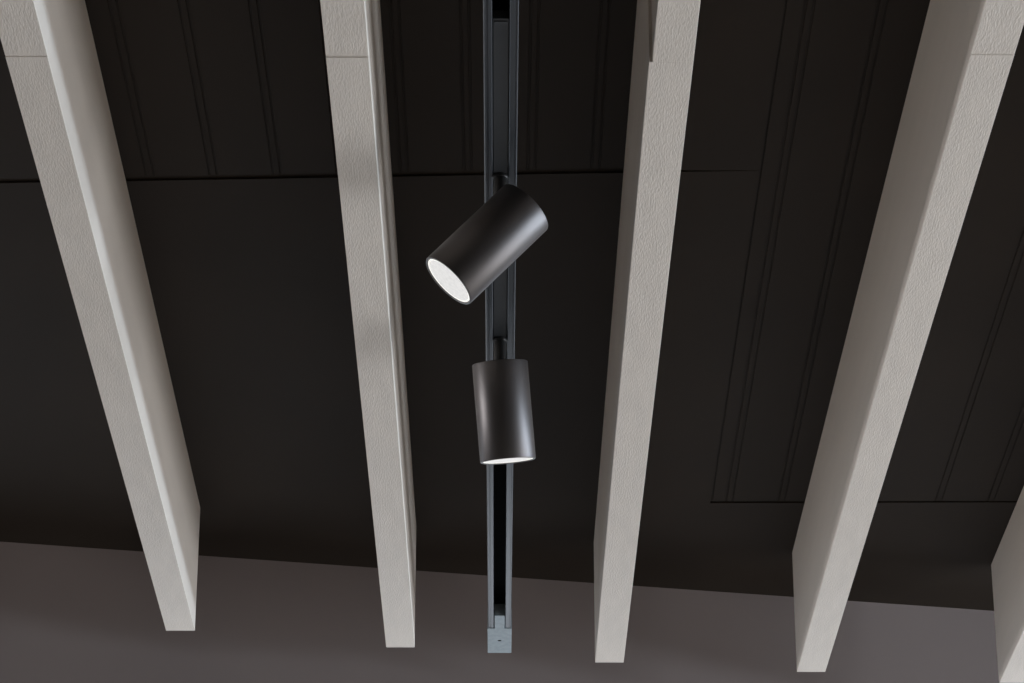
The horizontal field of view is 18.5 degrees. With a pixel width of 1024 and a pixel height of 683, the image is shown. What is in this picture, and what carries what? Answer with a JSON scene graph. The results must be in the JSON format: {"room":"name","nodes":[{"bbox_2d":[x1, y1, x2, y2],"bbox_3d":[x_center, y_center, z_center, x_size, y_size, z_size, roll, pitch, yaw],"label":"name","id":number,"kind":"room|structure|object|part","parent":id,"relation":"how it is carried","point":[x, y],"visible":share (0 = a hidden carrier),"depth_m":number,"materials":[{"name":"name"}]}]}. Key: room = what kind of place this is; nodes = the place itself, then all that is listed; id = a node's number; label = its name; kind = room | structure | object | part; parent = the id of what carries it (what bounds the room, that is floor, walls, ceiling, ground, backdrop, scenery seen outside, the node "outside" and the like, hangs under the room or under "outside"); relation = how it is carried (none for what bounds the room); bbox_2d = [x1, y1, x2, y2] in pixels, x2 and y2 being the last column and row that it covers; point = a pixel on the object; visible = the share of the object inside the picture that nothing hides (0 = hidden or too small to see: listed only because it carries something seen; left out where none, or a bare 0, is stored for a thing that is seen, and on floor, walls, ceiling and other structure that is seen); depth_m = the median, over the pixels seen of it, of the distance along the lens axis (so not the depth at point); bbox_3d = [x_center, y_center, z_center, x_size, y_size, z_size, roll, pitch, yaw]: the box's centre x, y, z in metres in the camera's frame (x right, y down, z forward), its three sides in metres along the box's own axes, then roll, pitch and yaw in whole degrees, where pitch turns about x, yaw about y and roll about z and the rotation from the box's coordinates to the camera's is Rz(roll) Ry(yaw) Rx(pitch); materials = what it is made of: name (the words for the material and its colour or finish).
{"room":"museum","nodes":[
{"label":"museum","id":0,"kind":"room"},
{"bbox_2d":[0,542,998,682],"bbox_3d":[0.473,2.035,4.740,8.550,3.427,0.200,5,-25,-10],"label":"wall","id":1,"kind":"structure","parent":0,"point":[68,614],"depth_m":5.20,"materials":[{"name":"grey paint"}]},
{"bbox_2d":[0,0,1023,610],"bbox_3d":[0.494,-1.139,2.087,8.400,0.151,9.250,0,-25,0],"label":"ceiling","id":2,"kind":"structure","parent":0,"point":[221,114],"depth_m":4.27,"materials":[{"name":"black wood"}]},
{"bbox_2d":[0,0,199,630],"bbox_3d":[-0.490,-1.226,1.464,0.045,0.206,7.633,0,-25,0],"label":"beam","id":3,"kind":"structure","parent":2,"relation":"attached to","point":[49,47],"depth_m":3.85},
{"bbox_3d":[-1.664,-1.534,1.042,3.674,0.002,6.640,0,-24,0],"label":"beaded panel","id":4,"kind":"part","parent":2,"relation":"part of","materials":[{"name":"black wood"}]},
{"bbox_2d":[320,0,415,646],"bbox_3d":[-0.164,-1.209,1.501,0.055,0.206,7.710,0,-25,0],"label":"beam","id":5,"kind":"structure","parent":2,"relation":"attached to","point":[352,29],"depth_m":3.81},
{"bbox_3d":[-1.601,0.120,4.670,3.836,0.002,1.632,0,-24,0],"label":"flat panel","id":6,"kind":"part","parent":2,"relation":"part of","materials":[{"name":"black wood"}]},
{"bbox_2d":[483,0,518,652],"bbox_3d":[-0.011,-0.459,3.147,0.038,0.206,4.147,0,-25,0],"label":"track","id":7,"kind":"object","parent":2,"relation":"hanging from","point":[499,476],"visible":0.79,"depth_m":3.94,"materials":[{"name":"grey metal"}]},
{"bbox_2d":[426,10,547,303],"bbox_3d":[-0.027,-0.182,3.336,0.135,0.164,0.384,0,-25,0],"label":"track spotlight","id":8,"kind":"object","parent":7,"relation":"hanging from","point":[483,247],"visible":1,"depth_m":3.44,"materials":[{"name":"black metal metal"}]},
{"bbox_3d":[-0.013,-0.156,3.491,0.017,0.069,0.017,0,-24,0],"label":"stem","id":9,"kind":"part","parent":8,"relation":"part of","materials":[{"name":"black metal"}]},
{"bbox_2d":[472,269,535,464],"bbox_3d":[-0.009,-0.003,3.719,0.079,0.173,0.451,0,-25,0],"label":"track spotlight","id":10,"kind":"object","parent":7,"relation":"hanging from","point":[504,419],"visible":0.96,"depth_m":3.84,"materials":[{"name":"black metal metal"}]},
{"bbox_3d":[-0.015,0.027,3.889,0.017,0.071,0.017,0,-24,0],"label":"stem","id":11,"kind":"part","parent":10,"relation":"part of","materials":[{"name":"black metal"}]},
{"bbox_2d":[594,0,700,662],"bbox_3d":[0.176,-1.193,1.536,0.052,0.206,7.784,0,-25,0],"label":"beam","id":12,"kind":"structure","parent":2,"relation":"attached to","point":[665,30],"depth_m":3.82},
{"bbox_3d":[0.249,-1.561,0.982,0.149,0.002,6.490,0,-24,0],"label":"flat panel","id":13,"kind":"part","parent":2,"relation":"part of","materials":[{"name":"black wood"}]},
{"bbox_3d":[2.394,0.522,5.552,4.167,0.002,1.366,0,-24,0],"label":"flat panel","id":14,"kind":"part","parent":2,"relation":"part of","materials":[{"name":"black wood"}]},
{"bbox_3d":[2.390,-1.320,1.512,4.222,0.002,7.594,0,-24,0],"label":"beaded panel","id":15,"kind":"part","parent":2,"relation":"part of","materials":[{"name":"black wood"}]},
{"bbox_2d":[792,0,1023,671],"bbox_3d":[0.511,-1.183,1.558,0.046,0.206,7.830,0,-25,0],"label":"beam","id":16,"kind":"structure","parent":2,"relation":"attached to","point":[967,48],"depth_m":3.88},
{"bbox_2d":[991,486,1023,682],"bbox_3d":[0.842,-1.171,1.584,0.046,0.206,7.884,0,-25,0],"label":"beam","id":17,"kind":"structure","parent":2,"relation":"attached to","point":[1007,566],"depth_m":5.03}
]}

